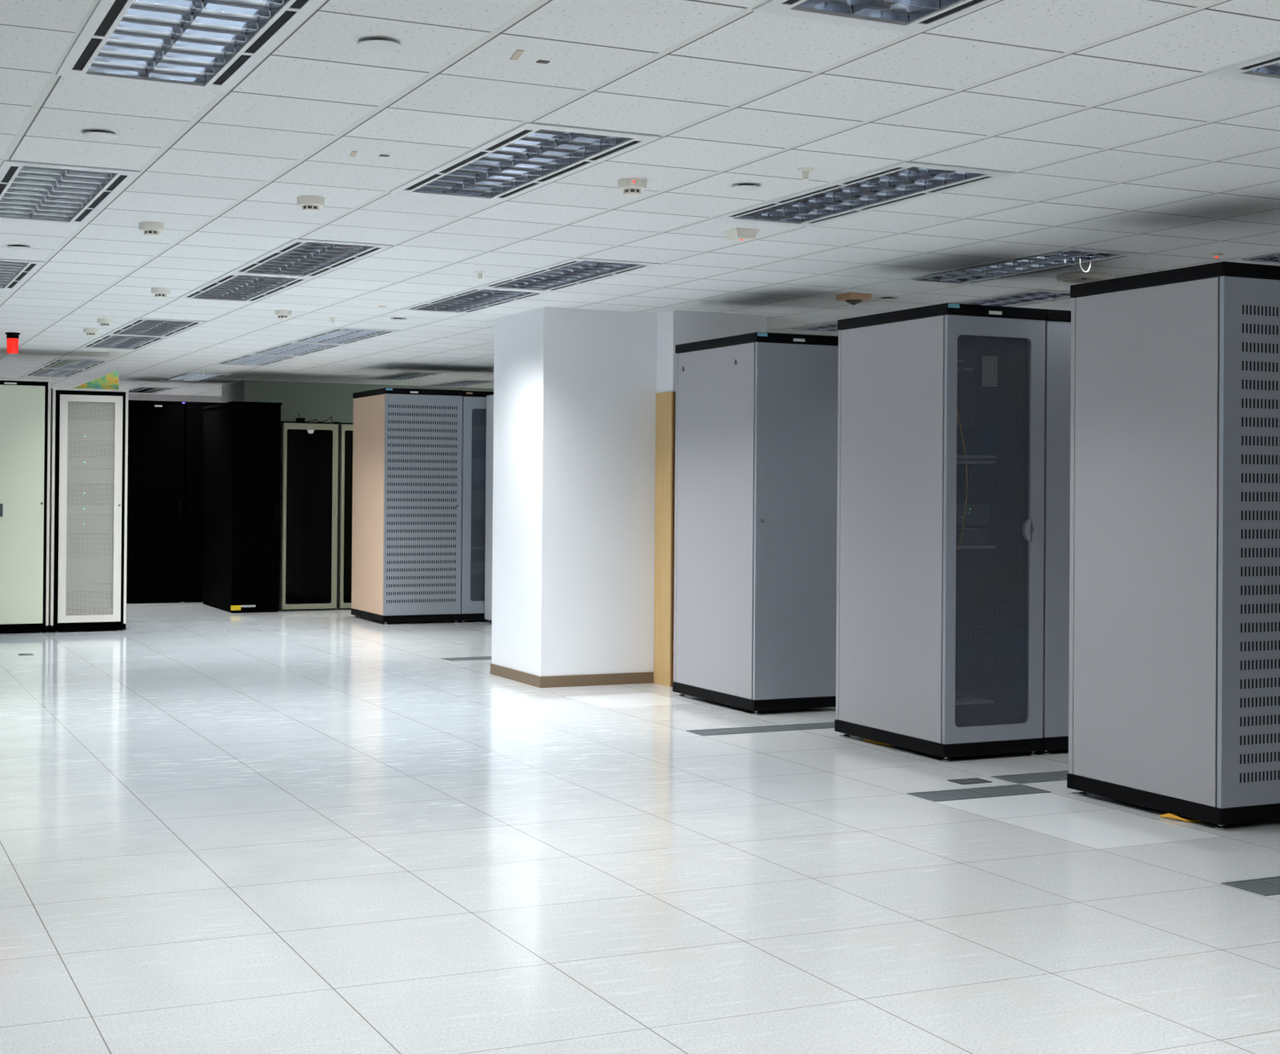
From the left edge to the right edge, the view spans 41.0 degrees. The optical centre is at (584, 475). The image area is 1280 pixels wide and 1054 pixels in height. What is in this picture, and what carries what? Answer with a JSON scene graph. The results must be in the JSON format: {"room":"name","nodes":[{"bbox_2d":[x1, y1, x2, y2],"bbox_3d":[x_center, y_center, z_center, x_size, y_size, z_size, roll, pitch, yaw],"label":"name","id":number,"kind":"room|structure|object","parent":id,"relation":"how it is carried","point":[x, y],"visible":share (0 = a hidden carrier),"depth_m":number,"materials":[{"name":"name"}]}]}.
{"room":"server room","nodes":[
{"label":"server room","id":0,"kind":"room"},
{"bbox_2d":[128,393,221,402],"bbox_3d":[-7.107,0.158,21.451,14.000,2.444,0.150,1,0,-24],"label":"wall","id":1,"kind":"structure","parent":0,"point":[130,396],"depth_m":22.18,"materials":[{"name":"grey paint"}]},
{"bbox_2d":[221,380,494,423],"bbox_3d":[-1.800,0.193,20.445,4.855,2.444,1.150,1,0,-24],"label":"wall","id":2,"kind":"structure","parent":0,"point":[318,401],"depth_m":19.26,"materials":[{"name":"grey paint"}]},
{"bbox_2d":[491,307,766,676],"bbox_3d":[0.282,0.147,11.598,1.510,2.444,1.110,1,0,-24],"label":"pillar","id":3,"kind":"structure","parent":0,"point":[575,390],"depth_m":11.20,"materials":[{"name":"white paint"}]},
{"bbox_2d":[489,663,540,687],"bbox_3d":[-0.468,1.326,11.384,0.009,0.072,0.875,1,0,-24],"label":"baseboard","id":4,"kind":"structure","parent":3,"relation":"attached to","point":[515,675],"depth_m":11.37,"materials":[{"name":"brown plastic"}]},
{"bbox_2d":[539,671,653,687],"bbox_3d":[0.083,1.329,11.148,0.819,0.072,0.009,1,0,-24],"label":"baseboard","id":5,"kind":"structure","parent":3,"relation":"attached to","point":[631,677],"depth_m":11.14,"materials":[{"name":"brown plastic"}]},
{"bbox_2d":[653,391,673,686],"bbox_3d":[0.513,0.411,11.212,0.011,1.915,0.232,1,0,-24],"label":"door","id":6,"kind":"structure","parent":3,"relation":"attached to","point":[664,402],"depth_m":11.20,"materials":[{"name":"beige wood"}]},
{"bbox_2d":[670,391,675,686],"bbox_3d":[0.581,0.411,11.117,0.034,1.915,0.012,1,0,-24],"label":"trim","id":7,"kind":"structure","parent":3,"relation":"attached to","point":[674,392],"depth_m":11.11,"materials":[{"name":"brown wood"}]},
{"bbox_2d":[0,601,1279,1053],"bbox_3d":[-1.819,1.399,9.707,13.700,0.120,27.200,1,0,-24],"label":"floor","id":8,"kind":"structure","parent":0,"point":[222,831],"depth_m":5.72,"materials":[{"name":"tile"}]},
{"bbox_2d":[0,378,51,632],"bbox_3d":[-5.093,0.261,15.006,0.674,2.180,0.934,1,0,-24],"label":"tall cabinet","id":9,"kind":"object","parent":8,"relation":"on","point":[25,404],"visible":1,"depth_m":14.65,"materials":[{"name":"white metal"}]},
{"bbox_2d":[17,652,33,655],"bbox_3d":[-4.198,1.339,12.852,0.100,0.006,0.090,1,0,-24],"label":"socket","id":10,"kind":"object","parent":8,"relation":"on","point":[26,654],"visible":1,"depth_m":12.83,"materials":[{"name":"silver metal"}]},
{"bbox_2d":[48,387,128,632],"bbox_3d":[-4.486,0.301,15.289,0.642,2.112,0.918,1,0,-24],"label":"tall cabinet","id":11,"kind":"object","parent":8,"relation":"on","point":[89,427],"visible":0.95,"depth_m":14.90,"materials":[{"name":"white metal"}]},
{"bbox_2d":[73,370,119,389],"bbox_3d":[-4.323,-0.841,15.069,0.401,0.172,0.220,1,0,-24],"label":"wedge","id":12,"kind":"object","parent":11,"relation":"on","point":[110,381],"visible":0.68,"depth_m":15.00,"materials":[{"name":"multicoloured"}]},
{"bbox_2d":[126,400,185,603],"bbox_3d":[-4.820,0.285,18.910,0.610,2.190,0.922,1,0,-24],"label":"tall cabinet","id":13,"kind":"object","parent":8,"relation":"on","point":[155,428],"visible":0.91,"depth_m":18.50,"materials":[{"name":"black metal"}]},
{"bbox_2d":[181,401,222,602],"bbox_3d":[-4.255,0.292,19.165,0.620,2.190,0.922,1,0,-24],"label":"tall cabinet","id":14,"kind":"object","parent":8,"relation":"on","point":[193,438],"visible":0.2,"depth_m":18.68,"materials":[{"name":"black metal"}]},
{"bbox_2d":[201,401,282,612],"bbox_3d":[-3.607,0.321,17.916,0.505,2.125,1.472,1,0,-24],"label":"tall cabinet","id":15,"kind":"object","parent":8,"relation":"on","point":[241,498],"visible":1,"depth_m":17.31,"materials":[{"name":"black metal"}]},
{"bbox_2d":[279,421,341,610],"bbox_3d":[-2.986,0.419,17.996,0.605,1.940,0.856,1,0,-24],"label":"tall cabinet","id":16,"kind":"object","parent":8,"relation":"on","point":[310,482],"visible":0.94,"depth_m":17.61,"materials":[{"name":"black metal"}]},
{"bbox_2d":[296,413,305,421],"bbox_3d":[-2.940,-0.603,17.689,0.085,0.097,0.060,1,0,-24],"label":"power adapter","id":17,"kind":"object","parent":16,"relation":"on","point":[299,419],"visible":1,"depth_m":17.67,"materials":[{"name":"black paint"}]},
{"bbox_2d":[305,416,338,422],"bbox_3d":[-2.714,-0.586,17.759,0.355,0.067,0.068,1,0,-24],"label":"extension cord","id":18,"kind":"object","parent":16,"relation":"on","point":[330,416],"visible":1,"depth_m":17.78,"materials":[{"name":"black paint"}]},
{"bbox_2d":[338,422,353,609],"bbox_3d":[-2.430,0.425,18.247,0.605,1.940,0.856,1,0,-24],"label":"tall cabinet","id":19,"kind":"object","parent":8,"relation":"on","point":[346,428],"visible":0.31,"depth_m":17.77,"materials":[{"name":"metal"}]},
{"bbox_2d":[350,387,463,624],"bbox_3d":[-1.728,0.288,16.520,0.768,2.200,1.050,1,0,-24],"label":"tall cabinet","id":20,"kind":"object","parent":8,"relation":"on","point":[407,450],"visible":1,"depth_m":16.09,"materials":[{"name":"grey metal"}]},
{"bbox_2d":[440,656,491,660],"bbox_3d":[-0.767,1.368,12.845,0.600,0.002,0.192,1,0,-24],"label":"floor grate","id":21,"kind":"object","parent":8,"relation":"on","point":[479,657],"visible":0.65,"depth_m":12.80,"materials":[{"name":"grey metal"}]},
{"bbox_2d":[460,390,494,622],"bbox_3d":[-1.075,0.298,16.815,0.666,2.196,1.050,1,0,-24],"label":"tall cabinet","id":22,"kind":"object","parent":8,"relation":"on","point":[474,442],"visible":0.24,"depth_m":16.27,"materials":[{"name":"grey metal"}]},
{"bbox_2d":[471,544,485,547],"bbox_3d":[-1.036,0.688,16.690,0.566,0.015,0.620,1,0,-24],"label":"shelf","id":23,"kind":"object","parent":22,"relation":"attached to","point":[472,544],"depth_m":16.38,"materials":[{"name":"grey metal"}]},
{"bbox_2d":[484,395,494,622],"bbox_3d":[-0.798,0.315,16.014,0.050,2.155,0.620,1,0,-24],"label":"tall cabinet","id":24,"kind":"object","parent":8,"relation":"on","point":[490,398],"depth_m":16.20,"materials":[{"name":"grey metal"}]},
{"bbox_2d":[686,724,802,735],"bbox_3d":[0.849,1.355,9.121,0.600,0.002,0.186,1,0,-24],"label":"floor grate","id":25,"kind":"object","parent":8,"relation":"on","point":[782,727],"visible":1,"depth_m":9.12,"materials":[{"name":"grey metal"}]},
{"bbox_2d":[672,331,837,714],"bbox_3d":[1.064,0.277,10.338,0.666,2.180,1.014,1,0,-24],"label":"tall cabinet","id":26,"kind":"object","parent":8,"relation":"on","point":[756,419],"visible":0.87,"depth_m":9.92,"materials":[{"name":"grey metal"}]},
{"bbox_2d":[785,721,834,729],"bbox_3d":[1.387,1.361,9.364,0.570,0.002,0.186,1,0,-24],"label":"floor grate","id":27,"kind":"object","parent":8,"relation":"on","point":[826,724],"visible":0.47,"depth_m":9.30,"materials":[{"name":"grey metal"}]},
{"bbox_2d":[862,738,893,745],"bbox_3d":[1.483,1.352,8.683,0.035,0.013,0.226,1,0,-35],"label":"cable","id":28,"kind":"object","parent":8,"relation":"on","point":[864,739],"visible":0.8,"depth_m":8.67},
{"bbox_2d":[834,302,1046,761],"bbox_3d":[1.780,0.273,8.659,0.590,2.176,0.957,1,0,-24],"label":"tall cabinet","id":29,"kind":"object","parent":8,"relation":"on","point":[939,572],"visible":1,"depth_m":8.33,"materials":[{"name":"grey metal"}]},
{"bbox_2d":[956,693,994,704],"bbox_3d":[1.709,1.099,8.569,0.326,0.012,0.660,1,0,-24],"label":"shelf","id":30,"kind":"object","parent":29,"relation":"attached to","point":[957,695],"depth_m":8.33,"materials":[{"name":"grey metal"}]},
{"bbox_2d":[956,546,994,547],"bbox_3d":[1.715,0.349,8.574,0.326,0.012,0.660,1,0,-24],"label":"shelf","id":31,"kind":"object","parent":29,"relation":"attached to","point":[957,546],"depth_m":8.29,"materials":[{"name":"grey metal"}]},
{"bbox_2d":[956,459,995,464],"bbox_3d":[1.718,-0.066,8.577,0.326,0.012,0.660,1,0,-24],"label":"shelf","id":32,"kind":"object","parent":29,"relation":"attached to","point":[957,460],"depth_m":8.30,"materials":[{"name":"grey metal"}]},
{"bbox_2d":[956,454,995,459],"bbox_3d":[1.718,-0.091,8.577,0.326,0.012,0.660,1,0,-24],"label":"shelf","id":33,"kind":"object","parent":29,"relation":"attached to","point":[957,455],"depth_m":8.30,"materials":[{"name":"grey metal"}]},
{"bbox_2d":[947,777,992,784],"bbox_3d":[1.702,1.349,7.572,0.160,0.006,0.110,1,0,-24],"label":"socket","id":34,"kind":"object","parent":8,"relation":"on","point":[975,780],"visible":1,"depth_m":7.55,"materials":[{"name":"silver metal"}]},
{"bbox_2d":[907,784,1050,801],"bbox_3d":[1.677,1.349,7.285,0.600,0.002,0.201,1,0,-24],"label":"floor grate","id":35,"kind":"object","parent":8,"relation":"on","point":[1015,789],"visible":1,"depth_m":7.28,"materials":[{"name":"grey metal"}]},
{"bbox_2d":[990,770,1069,783],"bbox_3d":[2.138,1.355,7.737,0.600,0.002,0.195,1,0,-24],"label":"floor grate","id":36,"kind":"object","parent":8,"relation":"on","point":[1059,775],"visible":0.5,"depth_m":7.69,"materials":[{"name":"grey metal"}]},
{"bbox_2d":[1041,308,1070,754],"bbox_3d":[2.322,0.279,8.906,0.596,2.176,0.953,1,0,-24],"label":"tall cabinet","id":37,"kind":"object","parent":8,"relation":"on","point":[1057,385],"visible":0.21,"depth_m":8.38,"materials":[{"name":"grey metal"}]},
{"bbox_2d":[1066,261,1279,829],"bbox_3d":[2.521,0.271,7.039,0.606,2.168,0.876,1,0,-24],"label":"tall cabinet","id":38,"kind":"object","parent":8,"relation":"on","point":[1174,701],"visible":1,"depth_m":6.73,"materials":[{"name":"grey metal"}]},
{"bbox_2d":[1159,813,1204,821],"bbox_3d":[2.351,1.339,6.716,0.177,0.021,0.087,0,0,11],"label":"cable","id":39,"kind":"object","parent":8,"relation":"on","point":[1168,815],"visible":0.8,"depth_m":6.71,"materials":[{"name":"yellow plastic"}]},
{"bbox_2d":[1221,875,1279,896],"bbox_3d":[2.406,1.343,5.672,0.600,0.002,0.189,1,0,-24],"label":"floor grate","id":40,"kind":"object","parent":8,"relation":"on","point":[1265,886],"visible":1,"depth_m":5.60,"materials":[{"name":"grey metal"}]},
{"bbox_2d":[0,0,1279,395],"bbox_3d":[-1.799,-1.105,9.725,13.700,0.001,27.200,1,0,-24],"label":"ceiling","id":41,"kind":"structure","parent":0,"point":[1114,133],"depth_m":5.99,"materials":[{"name":"tile"}]},
{"bbox_2d":[5,331,20,353],"bbox_3d":[-4.412,-1.022,13.198,0.110,0.158,0.110,1,0,-24],"label":"beacon","id":42,"kind":"object","parent":41,"relation":"hanging from","point":[12,337],"visible":1,"depth_m":13.16,"materials":[{"name":"red plastic"}]},
{"bbox_2d":[6,244,30,250],"bbox_3d":[-2.763,-1.114,8.359,0.112,0.017,0.112,1,0,-24],"label":"sprinkler cover","id":43,"kind":"object","parent":41,"relation":"attached to","point":[14,247],"visible":1,"depth_m":8.33,"materials":[{"name":"white plastic"}]},
{"bbox_2d":[0,258,45,290],"bbox_3d":[-3.327,-1.178,9.480,0.479,0.131,1.424,1,0,-24],"label":"ceiling light","id":44,"kind":"object","parent":41,"relation":"attached to","point":[14,273],"visible":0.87,"depth_m":9.39,"materials":[{"name":"metal"}]},
{"bbox_2d":[23,367,87,377],"bbox_3d":[-5.532,-1.137,17.860,0.479,0.131,1.424,1,0,-24],"label":"ceiling light","id":45,"kind":"object","parent":41,"relation":"attached to","point":[39,371],"visible":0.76,"depth_m":17.92,"materials":[{"name":"metal"}]},
{"bbox_2d":[0,159,140,225],"bbox_3d":[-2.155,-1.187,6.884,0.479,0.131,1.424,1,0,-24],"label":"ceiling light","id":46,"kind":"object","parent":41,"relation":"attached to","point":[29,191],"visible":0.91,"depth_m":6.80,"materials":[{"name":"metal"}]},
{"bbox_2d":[39,358,110,369],"bbox_3d":[-4.946,-1.141,16.562,0.479,0.131,1.424,1,0,-24],"label":"ceiling light","id":47,"kind":"object","parent":41,"relation":"attached to","point":[72,363],"visible":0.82,"depth_m":16.57,"materials":[{"name":"metal"}]},
{"bbox_2d":[83,327,98,336],"bbox_3d":[-3.687,-1.071,12.781,0.110,0.055,0.110,1,0,-24],"label":"smoke detector","id":48,"kind":"object","parent":41,"relation":"attached to","point":[90,331],"visible":1,"depth_m":12.74,"materials":[{"name":"beige plastic"}]},
{"bbox_2d":[81,130,116,139],"bbox_3d":[-1.601,-1.123,5.644,0.112,0.017,0.112,1,0,-24],"label":"sprinkler cover","id":49,"kind":"object","parent":41,"relation":"attached to","point":[101,135],"visible":1,"depth_m":5.62,"materials":[{"name":"white plastic"}]},
{"bbox_2d":[90,130,108,133],"bbox_3d":[-1.601,-1.127,5.644,0.060,0.010,0.060,1,0,-24],"label":"cup","id":50,"kind":"object","parent":49,"relation":"on","point":[91,131],"depth_m":5.61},
{"bbox_2d":[97,318,113,326],"bbox_3d":[-3.367,-1.074,12.014,0.110,0.055,0.110,1,0,-24],"label":"smoke detector","id":51,"kind":"object","parent":41,"relation":"attached to","point":[103,322],"visible":1,"depth_m":11.98,"materials":[{"name":"beige plastic"}]},
{"bbox_2d":[79,333,168,349],"bbox_3d":[-3.774,-1.150,13.966,0.479,0.131,1.424,1,0,-24],"label":"ceiling light","id":52,"kind":"object","parent":41,"relation":"attached to","point":[105,341],"visible":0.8,"depth_m":14.01,"materials":[{"name":"metal"}]},
{"bbox_2d":[125,386,177,393],"bbox_3d":[-5.394,-1.113,21.047,0.479,0.131,1.424,1,0,-24],"label":"ceiling light","id":53,"kind":"object","parent":41,"relation":"attached to","point":[136,389],"visible":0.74,"depth_m":21.00,"materials":[{"name":"metal"}]},
{"bbox_2d":[139,221,164,236],"bbox_3d":[-1.927,-1.093,7.612,0.110,0.055,0.110,1,0,-24],"label":"smoke detector","id":54,"kind":"object","parent":41,"relation":"attached to","point":[150,229],"visible":1,"depth_m":7.58,"materials":[{"name":"beige plastic"}]},
{"bbox_2d":[145,230,158,233],"bbox_3d":[-1.927,-1.079,7.612,0.060,0.012,0.060,1,0,-24],"label":"vent","id":55,"kind":"object","parent":54,"relation":"attached to","point":[146,231],"depth_m":7.58,"materials":[{"name":"white plastic"}]},
{"bbox_2d":[105,317,206,337],"bbox_3d":[-3.188,-1.155,12.668,0.479,0.131,1.424,1,0,-24],"label":"ceiling light","id":56,"kind":"object","parent":41,"relation":"attached to","point":[139,326],"visible":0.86,"depth_m":12.66,"materials":[{"name":"metal"}]},
{"bbox_2d":[151,287,169,297],"bbox_3d":[-2.511,-1.080,10.129,0.110,0.055,0.110,1,0,-24],"label":"smoke detector","id":57,"kind":"object","parent":41,"relation":"attached to","point":[158,292],"visible":1,"depth_m":10.09,"materials":[{"name":"beige plastic"}]},
{"bbox_2d":[56,0,323,93],"bbox_3d":[-0.983,-1.196,4.288,0.479,0.131,1.424,1,0,-24],"label":"ceiling light","id":58,"kind":"object","parent":41,"relation":"attached to","point":[208,45],"visible":0.99,"depth_m":4.49,"materials":[{"name":"white metal"}]},
{"bbox_2d":[158,372,230,381],"bbox_3d":[-4.222,-1.122,18.451,0.479,0.131,1.424,1,0,-24],"label":"ceiling light","id":59,"kind":"object","parent":41,"relation":"attached to","point":[183,376],"visible":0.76,"depth_m":18.46,"materials":[{"name":"metal"}]},
{"bbox_2d":[177,272,313,302],"bbox_3d":[-2.016,-1.164,10.072,0.479,0.131,1.424,1,0,-24],"label":"ceiling light","id":60,"kind":"object","parent":41,"relation":"attached to","point":[228,287],"visible":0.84,"depth_m":10.08,"materials":[{"name":"metal"}]},
{"bbox_2d":[213,354,298,366],"bbox_3d":[-3.050,-1.131,15.855,0.479,0.131,1.424,1,0,-24],"label":"ceiling light","id":61,"kind":"object","parent":41,"relation":"attached to","point":[247,359],"visible":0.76,"depth_m":15.90,"materials":[{"name":"metal"}]},
{"bbox_2d":[274,309,291,319],"bbox_3d":[-2.004,-1.067,11.358,0.110,0.055,0.110,1,0,-24],"label":"smoke detector","id":62,"kind":"object","parent":41,"relation":"attached to","point":[282,314],"visible":1,"depth_m":11.32,"materials":[{"name":"beige plastic"}]},
{"bbox_2d":[247,342,345,356],"bbox_3d":[-2.464,-1.135,14.557,0.479,0.131,1.424,1,0,-24],"label":"ceiling light","id":63,"kind":"object","parent":41,"relation":"attached to","point":[288,348],"visible":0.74,"depth_m":14.59,"materials":[{"name":"metal"}]},
{"bbox_2d":[296,195,324,212],"bbox_3d":[-1.105,-1.092,6.899,0.110,0.055,0.110,1,0,-24],"label":"smoke detector","id":64,"kind":"object","parent":41,"relation":"attached to","point":[309,203],"visible":1,"depth_m":6.86,"materials":[{"name":"beige plastic"}]},
{"bbox_2d":[303,205,316,209],"bbox_3d":[-1.105,-1.077,6.899,0.060,0.012,0.060,1,0,-24],"label":"vent","id":65,"kind":"object","parent":64,"relation":"attached to","point":[305,206],"depth_m":6.87,"materials":[{"name":"white plastic"}]},
{"bbox_2d":[228,238,393,278],"bbox_3d":[-1.430,-1.168,8.774,0.479,0.131,1.424,1,0,-24],"label":"ceiling light","id":66,"kind":"object","parent":41,"relation":"attached to","point":[298,257],"visible":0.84,"depth_m":8.74,"materials":[{"name":"metal"}]},
{"bbox_2d":[328,316,337,323],"bbox_3d":[-1.736,-1.070,11.791,0.064,0.039,0.064,1,0,-24],"label":"sprinkler","id":67,"kind":"object","parent":41,"relation":"attached to","point":[332,318],"visible":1,"depth_m":11.78,"materials":[{"name":"beige plastic"}]},
{"bbox_2d":[288,326,401,344],"bbox_3d":[-1.878,-1.140,13.259,0.479,0.131,1.424,1,0,-24],"label":"ceiling light","id":68,"kind":"object","parent":41,"relation":"attached to","point":[339,335],"visible":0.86,"depth_m":13.26,"materials":[{"name":"metal"}]},
{"bbox_2d":[349,151,357,157],"bbox_3d":[-0.807,-1.122,5.971,0.020,0.003,0.090,1,0,-13],"label":"tape strip","id":69,"kind":"object","parent":41,"relation":"attached to","point":[353,154],"visible":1,"depth_m":5.96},
{"bbox_2d":[357,38,401,52],"bbox_3d":[-0.537,-1.123,4.463,0.112,0.017,0.112,1,0,-24],"label":"sprinkler cover","id":70,"kind":"object","parent":41,"relation":"attached to","point":[374,44],"visible":1,"depth_m":4.44,"materials":[{"name":"white plastic"}]},
{"bbox_2d":[369,38,389,40],"bbox_3d":[-0.536,-1.127,4.463,0.060,0.010,0.060,1,0,-24],"label":"cup","id":71,"kind":"object","parent":70,"relation":"on","point":[373,39],"depth_m":4.43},
{"bbox_2d":[389,317,406,320],"bbox_3d":[-1.288,-1.077,11.812,0.112,0.017,0.112,1,0,-24],"label":"sprinkler cover","id":72,"kind":"object","parent":41,"relation":"attached to","point":[396,318],"visible":1,"depth_m":11.78,"materials":[{"name":"white plastic"}]},
{"bbox_2d":[363,371,448,380],"bbox_3d":[-1.888,-1.107,17.942,0.479,0.131,1.424,1,0,-24],"label":"ceiling light","id":73,"kind":"object","parent":41,"relation":"attached to","point":[402,375],"visible":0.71,"depth_m":17.96,"materials":[{"name":"metal"}]},
{"bbox_2d":[418,378,494,387],"bbox_3d":[-1.405,-1.094,19.202,0.479,0.131,1.424,1,0,-24],"label":"ceiling light","id":74,"kind":"object","parent":41,"relation":"attached to","point":[457,383],"visible":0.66,"depth_m":19.23,"materials":[{"name":"metal"}]},
{"bbox_2d":[399,286,552,314],"bbox_3d":[-0.706,-1.149,10.663,0.479,0.131,1.424,1,0,-24],"label":"ceiling light","id":75,"kind":"object","parent":41,"relation":"attached to","point":[473,299],"visible":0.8,"depth_m":10.68,"materials":[{"name":"metal"}]},
{"bbox_2d":[474,270,485,279],"bbox_3d":[-0.564,-1.079,9.206,0.064,0.039,0.064,1,0,-24],"label":"sprinkler","id":76,"kind":"object","parent":41,"relation":"attached to","point":[480,272],"visible":1,"depth_m":9.20,"materials":[{"name":"beige plastic"}]},
{"bbox_2d":[510,49,523,60],"bbox_3d":[-0.182,-1.127,4.587,0.020,0.003,0.100,1,0,-13],"label":"tape strip","id":77,"kind":"object","parent":41,"relation":"attached to","point":[518,53],"visible":1,"depth_m":4.58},
{"bbox_2d":[389,122,662,202],"bbox_3d":[-0.258,-1.177,6.178,0.479,0.131,1.424,1,0,-24],"label":"ceiling light","id":78,"kind":"object","parent":41,"relation":"attached to","point":[529,156],"visible":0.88,"depth_m":6.12,"materials":[{"name":"metal"}]},
{"bbox_2d":[535,59,549,63],"bbox_3d":[-0.115,-1.125,4.659,0.032,0.003,0.024,1,0,-24],"label":"plug","id":79,"kind":"object","parent":41,"relation":"attached to","point":[538,61],"visible":1,"depth_m":4.65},
{"bbox_2d":[476,257,661,291],"bbox_3d":[-0.120,-1.153,9.365,0.479,0.131,1.424,1,0,-24],"label":"ceiling light","id":80,"kind":"object","parent":41,"relation":"attached to","point":[575,271],"visible":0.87,"depth_m":9.33,"materials":[{"name":"metal"}]},
{"bbox_2d":[617,178,646,196],"bbox_3d":[0.178,-1.085,6.456,0.110,0.055,0.113,1,0,-24],"label":"smoke detector","id":81,"kind":"object","parent":41,"relation":"attached to","point":[631,187],"visible":1,"depth_m":6.42,"materials":[{"name":"beige plastic"}]},
{"bbox_2d":[625,188,639,192],"bbox_3d":[0.177,-1.070,6.457,0.060,0.012,0.060,1,0,-24],"label":"vent","id":82,"kind":"object","parent":81,"relation":"attached to","point":[627,190],"depth_m":6.43,"materials":[{"name":"white plastic"}]},
{"bbox_2d":[722,227,760,241],"bbox_3d":[0.701,-1.077,7.673,0.123,0.045,0.123,1,0,-24],"label":"detector","id":83,"kind":"object","parent":41,"relation":"attached to","point":[736,234],"visible":1,"depth_m":7.63,"materials":[{"name":"beige plastic"}]},
{"bbox_2d":[731,183,760,191],"bbox_3d":[0.613,-1.099,6.529,0.112,0.017,0.112,1,0,-24],"label":"sprinkler cover","id":84,"kind":"object","parent":41,"relation":"attached to","point":[744,187],"visible":1,"depth_m":6.50,"materials":[{"name":"white plastic"}]},
{"bbox_2d":[797,167,814,180],"bbox_3d":[0.797,-1.089,6.190,0.064,0.039,0.064,1,0,-24],"label":"sprinkler","id":85,"kind":"object","parent":41,"relation":"attached to","point":[805,171],"visible":1,"depth_m":6.18,"materials":[{"name":"beige plastic"}]},
{"bbox_2d":[779,312,884,332],"bbox_3d":[1.915,-1.119,11.846,0.479,0.131,1.424,1,0,-24],"label":"ceiling light","id":86,"kind":"object","parent":41,"relation":"attached to","point":[831,326],"visible":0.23,"depth_m":12.30,"materials":[{"name":"metal"}]},
{"bbox_2d":[836,292,871,304],"bbox_3d":[1.592,-1.044,10.148,0.150,0.062,0.150,1,0,-24],"label":"detector","id":87,"kind":"object","parent":41,"relation":"attached to","point":[851,298],"visible":1,"depth_m":10.10,"materials":[{"name":"beige plastic"}]},
{"bbox_2d":[711,160,1015,226],"bbox_3d":[1.052,-1.162,6.769,0.479,0.131,1.424,1,0,-24],"label":"ceiling light","id":88,"kind":"object","parent":41,"relation":"attached to","point":[904,181],"visible":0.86,"depth_m":6.72,"materials":[{"name":"metal"}]},
{"bbox_2d":[751,0,1000,34],"bbox_3d":[0.914,-1.186,3.582,0.479,0.131,1.424,1,0,-24],"label":"ceiling light","id":89,"kind":"object","parent":41,"relation":"attached to","point":[908,16],"visible":0.99,"depth_m":4.16,"materials":[{"name":"metal"}]},
{"bbox_2d":[878,296,896,301],"bbox_3d":[1.823,-1.063,10.315,0.112,0.017,0.112,1,0,-24],"label":"sprinkler cover","id":90,"kind":"object","parent":41,"relation":"attached to","point":[886,299],"visible":1,"depth_m":10.29,"materials":[{"name":"white plastic"}]},
{"bbox_2d":[894,289,1071,311],"bbox_3d":[2.501,-1.124,10.548,0.479,0.131,1.424,1,0,-24],"label":"ceiling light","id":91,"kind":"object","parent":41,"relation":"attached to","point":[1032,296],"visible":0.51,"depth_m":10.31,"materials":[{"name":"metal"}]},
{"bbox_2d":[895,246,1146,285],"bbox_3d":[2.214,-1.138,8.856,0.479,0.131,1.424,1,0,-24],"label":"ceiling light","id":92,"kind":"object","parent":41,"relation":"attached to","point":[1068,257],"visible":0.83,"depth_m":8.83,"materials":[{"name":"metal"}]},
{"bbox_2d":[1079,258,1091,272],"bbox_3d":[2.492,-1.044,8.529,0.101,0.064,0.009,1,-1,-41],"label":"hanging cable","id":93,"kind":"object","parent":92,"relation":"hanging from","point":[1079,258],"visible":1,"depth_m":8.53,"materials":[{"name":"white plastic"}]},
{"bbox_2d":[1055,271,1111,283],"bbox_3d":[2.665,-1.058,9.148,0.290,0.030,0.290,1,0,-24],"label":"ceiling vent","id":94,"kind":"object","parent":41,"relation":"in","point":[1079,276],"visible":0.85,"depth_m":9.06,"materials":[{"name":"beige plastic"}]},
{"bbox_2d":[1210,252,1222,257],"bbox_3d":[3.058,-1.065,8.289,0.060,0.022,0.060,1,0,-24],"label":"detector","id":95,"kind":"object","parent":41,"relation":"in","point":[1213,254],"visible":1,"depth_m":8.27,"materials":[{"name":"beige plastic"}]},
{"bbox_2d":[1205,51,1279,85],"bbox_3d":[2.224,-1.171,4.173,0.479,0.131,1.424,1,0,-24],"label":"ceiling light","id":96,"kind":"object","parent":41,"relation":"attached to","point":[1265,68],"visible":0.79,"depth_m":4.71,"materials":[{"name":"metal"}]},
{"bbox_2d":[1221,250,1279,265],"bbox_3d":[3.673,-1.133,7.952,0.479,0.131,1.424,1,0,-24],"label":"ceiling light","id":97,"kind":"object","parent":41,"relation":"attached to","point":[1270,258],"visible":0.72,"depth_m":8.50,"materials":[{"name":"metal"}]},
{"bbox_2d":[766,331,837,336],"bbox_3d":[2.294,0.174,13.132,3.410,2.444,0.150,1,0,-24],"label":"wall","id":98,"kind":"structure","parent":0,"point":[766,332],"depth_m":12.75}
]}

